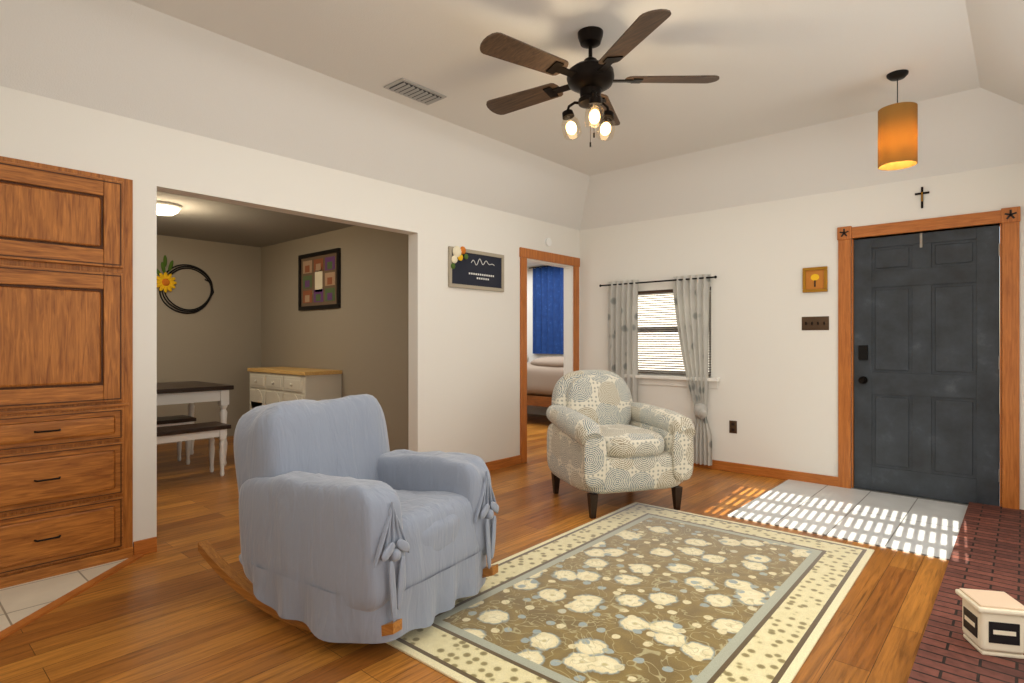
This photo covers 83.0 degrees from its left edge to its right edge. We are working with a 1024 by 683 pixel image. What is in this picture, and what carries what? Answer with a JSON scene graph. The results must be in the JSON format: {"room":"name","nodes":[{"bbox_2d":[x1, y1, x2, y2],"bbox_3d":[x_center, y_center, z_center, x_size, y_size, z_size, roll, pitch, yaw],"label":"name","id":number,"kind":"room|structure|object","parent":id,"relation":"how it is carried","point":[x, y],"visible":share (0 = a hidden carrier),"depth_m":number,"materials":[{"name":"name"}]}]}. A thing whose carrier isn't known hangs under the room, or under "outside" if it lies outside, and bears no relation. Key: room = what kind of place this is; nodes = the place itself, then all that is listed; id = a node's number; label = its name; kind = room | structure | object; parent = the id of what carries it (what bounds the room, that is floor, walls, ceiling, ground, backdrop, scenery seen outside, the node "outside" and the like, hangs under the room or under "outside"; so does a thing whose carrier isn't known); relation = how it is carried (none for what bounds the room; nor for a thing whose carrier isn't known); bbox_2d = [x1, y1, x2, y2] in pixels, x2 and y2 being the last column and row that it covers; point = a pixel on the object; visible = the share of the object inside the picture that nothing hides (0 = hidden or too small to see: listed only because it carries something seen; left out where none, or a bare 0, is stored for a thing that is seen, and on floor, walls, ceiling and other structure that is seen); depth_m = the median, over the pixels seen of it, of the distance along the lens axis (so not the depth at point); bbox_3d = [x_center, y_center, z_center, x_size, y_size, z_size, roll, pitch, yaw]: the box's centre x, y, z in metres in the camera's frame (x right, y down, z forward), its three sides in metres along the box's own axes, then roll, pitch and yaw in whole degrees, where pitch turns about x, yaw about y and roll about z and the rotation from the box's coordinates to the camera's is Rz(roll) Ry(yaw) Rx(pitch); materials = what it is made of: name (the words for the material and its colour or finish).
{"room":"living room","nodes":[
{"label":"living room","id":0,"kind":"room"},
{"bbox_2d":[0,558,127,631],"bbox_3d":[-2.095,1.196,2.341,1.200,0.008,1.330,0,0,41],"label":"floor","id":1,"kind":"structure","parent":0,"point":[19,602],"depth_m":2.75,"materials":[{"name":"beige tile"}]},
{"bbox_2d":[157,191,408,451],"bbox_3d":[-1.807,-0.020,3.755,0.004,2.440,4.070,0,0,41],"label":"wall","id":2,"kind":"structure","parent":0,"point":[249,315],"depth_m":3.96,"materials":[{"name":"beige paint"}]},
{"bbox_2d":[157,255,213,313],"bbox_3d":[-3.905,-0.671,6.912,0.072,0.678,0.674,0,0,41],"label":"wreath","id":3,"kind":"object","parent":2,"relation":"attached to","point":[165,281],"visible":0.98,"depth_m":6.80,"materials":[{"name":"black wicker"}]},
{"bbox_2d":[298,248,340,310],"bbox_3d":[-2.224,-0.700,6.661,0.880,0.660,0.030,0,0,41],"label":"collage","id":4,"kind":"object","parent":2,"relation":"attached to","point":[319,279],"visible":1,"depth_m":6.63,"materials":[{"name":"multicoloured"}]},
{"bbox_2d":[0,86,579,541],"bbox_3d":[-0.479,-0.020,5.163,0.120,2.440,7.940,0,0,41],"label":"wall","id":5,"kind":"structure","parent":0,"point":[464,370],"depth_m":4.31,"materials":[{"name":"white paint"}]},
{"bbox_2d":[448,246,503,291],"bbox_3d":[-0.301,-0.652,5.233,0.054,0.365,0.700,0,0,41],"label":"blessed sign","id":6,"kind":"object","parent":5,"relation":"attached to","point":[473,269],"visible":0.98,"depth_m":5.21,"materials":[{"name":"black"}]},
{"bbox_2d":[485,455,520,470],"bbox_3d":[-0.342,1.157,5.217,0.014,0.085,1.280,0,0,41],"label":"baseboard","id":7,"kind":"structure","parent":5,"relation":"attached to","point":[510,461],"depth_m":5.50,"materials":[{"name":"brown wood"}]},
{"bbox_2d":[545,238,551,245],"bbox_3d":[0.377,-1.035,6.022,0.025,0.084,0.084,0,0,41],"label":"smoke detector","id":8,"kind":"object","parent":5,"relation":"attached to","point":[548,241],"visible":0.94,"depth_m":6.00,"materials":[{"name":"white plastic"}]},
{"bbox_2d":[519,247,579,463],"bbox_3d":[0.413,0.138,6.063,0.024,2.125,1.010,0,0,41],"label":"door frame","id":9,"kind":"structure","parent":5,"relation":"attached to","point":[526,253],"depth_m":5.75,"materials":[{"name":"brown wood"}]},
{"bbox_2d":[157,191,541,266],"bbox_3d":[-1.909,-1.270,6.429,3.940,0.060,7.940,0,0,41],"label":"ceiling","id":10,"kind":"structure","parent":0,"point":[204,219],"depth_m":6.14,"materials":[{"name":"grey paint"}]},
{"bbox_2d":[157,201,181,215],"bbox_3d":[-3.161,-1.192,5.240,0.300,0.095,0.300,0,0,41],"label":"ceiling light","id":11,"kind":"object","parent":10,"relation":"in","point":[164,208],"visible":0.73,"depth_m":5.18,"materials":[{"name":"white glass"}]},
{"bbox_2d":[0,414,948,682],"bbox_3d":[-0.291,1.250,4.998,8.260,0.100,7.940,0,0,41],"label":"floor","id":12,"kind":"structure","parent":0,"point":[174,608],"depth_m":2.58,"materials":[{"name":"brown wood"}]},
{"bbox_2d":[0,156,132,588],"bbox_3d":[-2.382,0.151,2.953,0.188,2.097,0.760,0,0,41],"label":"tall cabinet","id":13,"kind":"object","parent":12,"relation":"on","point":[66,370],"visible":1,"depth_m":2.96,"materials":[{"name":"brown wood"}]},
{"bbox_2d":[0,554,143,640],"bbox_3d":[-2.072,1.194,2.342,0.045,0.012,1.791,0,0,-1],"label":"threshold","id":14,"kind":"object","parent":12,"relation":"on","point":[28,619],"depth_m":2.68,"materials":[{"name":"brown wood"}]},
{"bbox_2d":[157,415,195,464],"bbox_3d":[-3.616,0.973,5.322,0.330,0.455,1.220,0,0,41],"label":"bench","id":15,"kind":"object","parent":12,"relation":"on","point":[173,420],"visible":0.19,"depth_m":5.64,"materials":[{"name":"white paint"}]},
{"bbox_2d":[157,421,230,475],"bbox_3d":[-3.134,0.973,4.735,0.330,0.455,1.500,0,0,41],"label":"bench","id":16,"kind":"object","parent":12,"relation":"on","point":[185,432],"visible":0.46,"depth_m":5.08,"materials":[{"name":"white paint"}]},
{"bbox_2d":[157,381,233,465],"bbox_3d":[-3.598,0.812,5.320,0.960,0.775,1.640,0,0,41],"label":"dining table","id":17,"kind":"object","parent":12,"relation":"on","point":[191,393],"visible":0.25,"depth_m":5.49,"materials":[{"name":"white paint"}]},
{"bbox_2d":[247,367,341,409],"bbox_3d":[-2.517,0.757,6.618,1.340,0.885,0.473,0,0,41],"label":"sideboard","id":18,"kind":"object","parent":12,"relation":"on","point":[269,385],"visible":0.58,"depth_m":6.32,"materials":[{"name":"beige paint"}]},
{"bbox_2d":[198,394,498,643],"bbox_3d":[-0.803,0.737,2.772,1.320,0.926,0.849,0,0,33],"label":"chair","id":19,"kind":"object","parent":12,"relation":"on","point":[353,529],"visible":1,"depth_m":2.44,"materials":[{"name":"blue fabric"}]},
{"bbox_2d":[527,355,563,406],"bbox_3d":[0.530,0.625,8.704,2.200,1.150,0.940,0,0,41],"label":"bed","id":20,"kind":"object","parent":12,"relation":"on","point":[545,375],"visible":0.19,"depth_m":8.21,"materials":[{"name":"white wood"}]},
{"bbox_2d":[546,370,695,518],"bbox_3d":[0.754,0.715,4.383,0.914,0.970,0.940,0,0,-17],"label":"armchair","id":21,"kind":"object","parent":12,"relation":"on","point":[606,434],"visible":1,"depth_m":4.08,"materials":[{"name":"fabric"}]},
{"bbox_2d":[386,502,873,682],"bbox_3d":[0.703,1.194,2.877,1.520,0.011,2.440,0,0,41],"label":"oriental rug","id":22,"kind":"object","parent":12,"relation":"on","point":[636,592],"visible":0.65,"depth_m":2.59,"materials":[{"name":"beige fabric"}]},
{"bbox_2d":[907,502,1023,682],"bbox_3d":[2.022,1.183,2.150,0.780,0.035,4.800,0,0,41],"label":"brick floor","id":23,"kind":"structure","parent":12,"relation":"on","point":[987,553],"depth_m":2.73,"materials":[{"name":"red brick"}]},
{"bbox_2d":[955,588,1023,658],"bbox_3d":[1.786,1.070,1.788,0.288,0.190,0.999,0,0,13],"label":"warmer wax","id":24,"kind":"object","parent":23,"relation":"on","point":[992,623],"visible":1,"depth_m":2.14,"materials":[{"name":"beige ceramic"}]},
{"bbox_2d":[0,0,1023,229],"bbox_3d":[0.460,-1.515,2.965,4.440,0.550,5.890,0,0,41],"label":"ceiling tray","id":25,"kind":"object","parent":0,"point":[795,98],"visible":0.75,"depth_m":3.64,"materials":[{"name":"white paint"}]},
{"bbox_2d":[384,78,446,104],"bbox_3d":[-0.650,-1.678,3.913,0.200,0.024,0.380,0,0,41],"label":"vent","id":26,"kind":"object","parent":25,"relation":"attached to","point":[413,90],"visible":0.98,"depth_m":3.88,"materials":[{"name":"grey metal"}]},
{"bbox_2d":[480,9,718,146],"bbox_3d":[0.388,-1.384,3.184,1.315,0.612,1.337,0,0,41],"label":"fan","id":27,"kind":"object","parent":25,"relation":"hanging from","point":[590,79],"visible":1,"depth_m":3.09,"materials":[{"name":"brown wood"}]},
{"bbox_2d":[878,69,917,170],"bbox_3d":[2.433,-1.400,3.655,0.210,0.580,0.210,0,0,41],"label":"pendant","id":28,"kind":"object","parent":25,"relation":"hanging from","point":[897,136],"visible":1,"depth_m":3.58,"materials":[{"name":"orange fabric"}]},
{"bbox_2d":[527,265,563,414],"bbox_3d":[0.764,-0.020,9.285,3.480,2.440,0.120,0,0,41],"label":"wall","id":29,"kind":"structure","parent":0,"point":[538,410],"depth_m":9.58,"materials":[{"name":"white paint"}]},
{"bbox_2d":[529,265,563,353],"bbox_3d":[0.804,-0.510,9.089,1.400,1.420,0.044,0,0,41],"label":"curtain","id":30,"kind":"object","parent":29,"relation":"attached to","point":[548,309],"visible":0.48,"depth_m":9.26,"materials":[{"name":"fabric"}]},
{"bbox_2d":[580,162,1023,509],"bbox_3d":[2.416,-0.020,5.085,4.320,2.440,0.120,0,0,41],"label":"wall","id":31,"kind":"structure","parent":0,"point":[774,369],"depth_m":5.12,"materials":[{"name":"white paint"}]},
{"bbox_2d":[599,274,716,465],"bbox_3d":[1.413,0.263,5.801,1.287,1.795,0.138,0,0,41],"label":"curtains","id":32,"kind":"object","parent":31,"relation":"attached to","point":[691,294],"visible":0.83,"depth_m":5.58,"materials":[{"name":"grey fabric"}]},
{"bbox_2d":[624,290,719,387],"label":"window","id":33,"kind":"structure","parent":31,"relation":"in","point":[664,380],"depth_m":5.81,"materials":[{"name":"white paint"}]},
{"bbox_2d":[638,287,710,375],"bbox_3d":[1.571,-0.096,5.790,0.860,0.844,0.035,0,0,41],"label":"blind","id":34,"kind":"object","parent":33,"relation":"attached to","point":[656,291],"visible":0.58,"depth_m":5.86,"materials":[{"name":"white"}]},
{"bbox_2d":[729,420,736,433],"bbox_3d":[2.037,0.787,5.336,0.070,0.115,0.008,0,0,41],"label":"electrical outlet plate","id":35,"kind":"object","parent":31,"relation":"attached to","point":[732,426],"visible":1,"depth_m":5.33,"materials":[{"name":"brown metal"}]},
{"bbox_2d":[693,460,837,486],"bbox_3d":[1.718,1.157,5.614,2.575,0.085,0.014,0,0,41],"label":"baseboard","id":36,"kind":"structure","parent":31,"relation":"attached to","point":[716,464],"depth_m":5.10,"materials":[{"name":"brown wood"}]},
{"bbox_2d":[802,266,827,292],"bbox_3d":[2.549,-0.520,4.873,0.190,0.210,0.022,0,0,41],"label":"picture","id":37,"kind":"object","parent":31,"relation":"attached to","point":[814,279],"visible":1,"depth_m":4.87,"materials":[{"name":"orange"}]},
{"bbox_2d":[802,316,828,329],"bbox_3d":[2.554,-0.154,4.873,0.199,0.110,0.016,0,0,41],"label":"switch plate","id":38,"kind":"object","parent":31,"relation":"attached to","point":[816,323],"visible":1,"depth_m":4.87,"materials":[{"name":"brown metal"}]},
{"bbox_2d":[915,187,929,207],"bbox_3d":[3.105,-1.090,4.385,0.090,0.160,0.018,0,0,41],"label":"cross","id":39,"kind":"object","parent":31,"relation":"attached to","point":[922,193],"visible":1,"depth_m":4.38,"materials":[{"name":"brown metal"}]},
{"bbox_2d":[854,225,999,505],"bbox_3d":[3.107,0.180,4.392,0.908,2.012,0.120,0,0,41],"label":"front door","id":40,"kind":"structure","parent":31,"relation":"in","point":[927,365],"depth_m":4.38,"materials":[{"name":"grey wood"}]},
{"bbox_2d":[837,206,1020,509],"bbox_3d":[3.135,0.133,4.427,1.131,2.135,0.154,0,0,41],"label":"door frame","id":41,"kind":"structure","parent":31,"relation":"attached to","point":[1009,219],"depth_m":4.09,"materials":[{"name":"brown wood"}]},
{"bbox_2d":[727,479,967,560],"bbox_3d":[2.419,1.196,4.115,1.230,0.008,1.450,0,0,41],"label":"floor","id":42,"kind":"structure","parent":0,"point":[925,527],"depth_m":3.97,"materials":[{"name":"white tile"}]}
]}

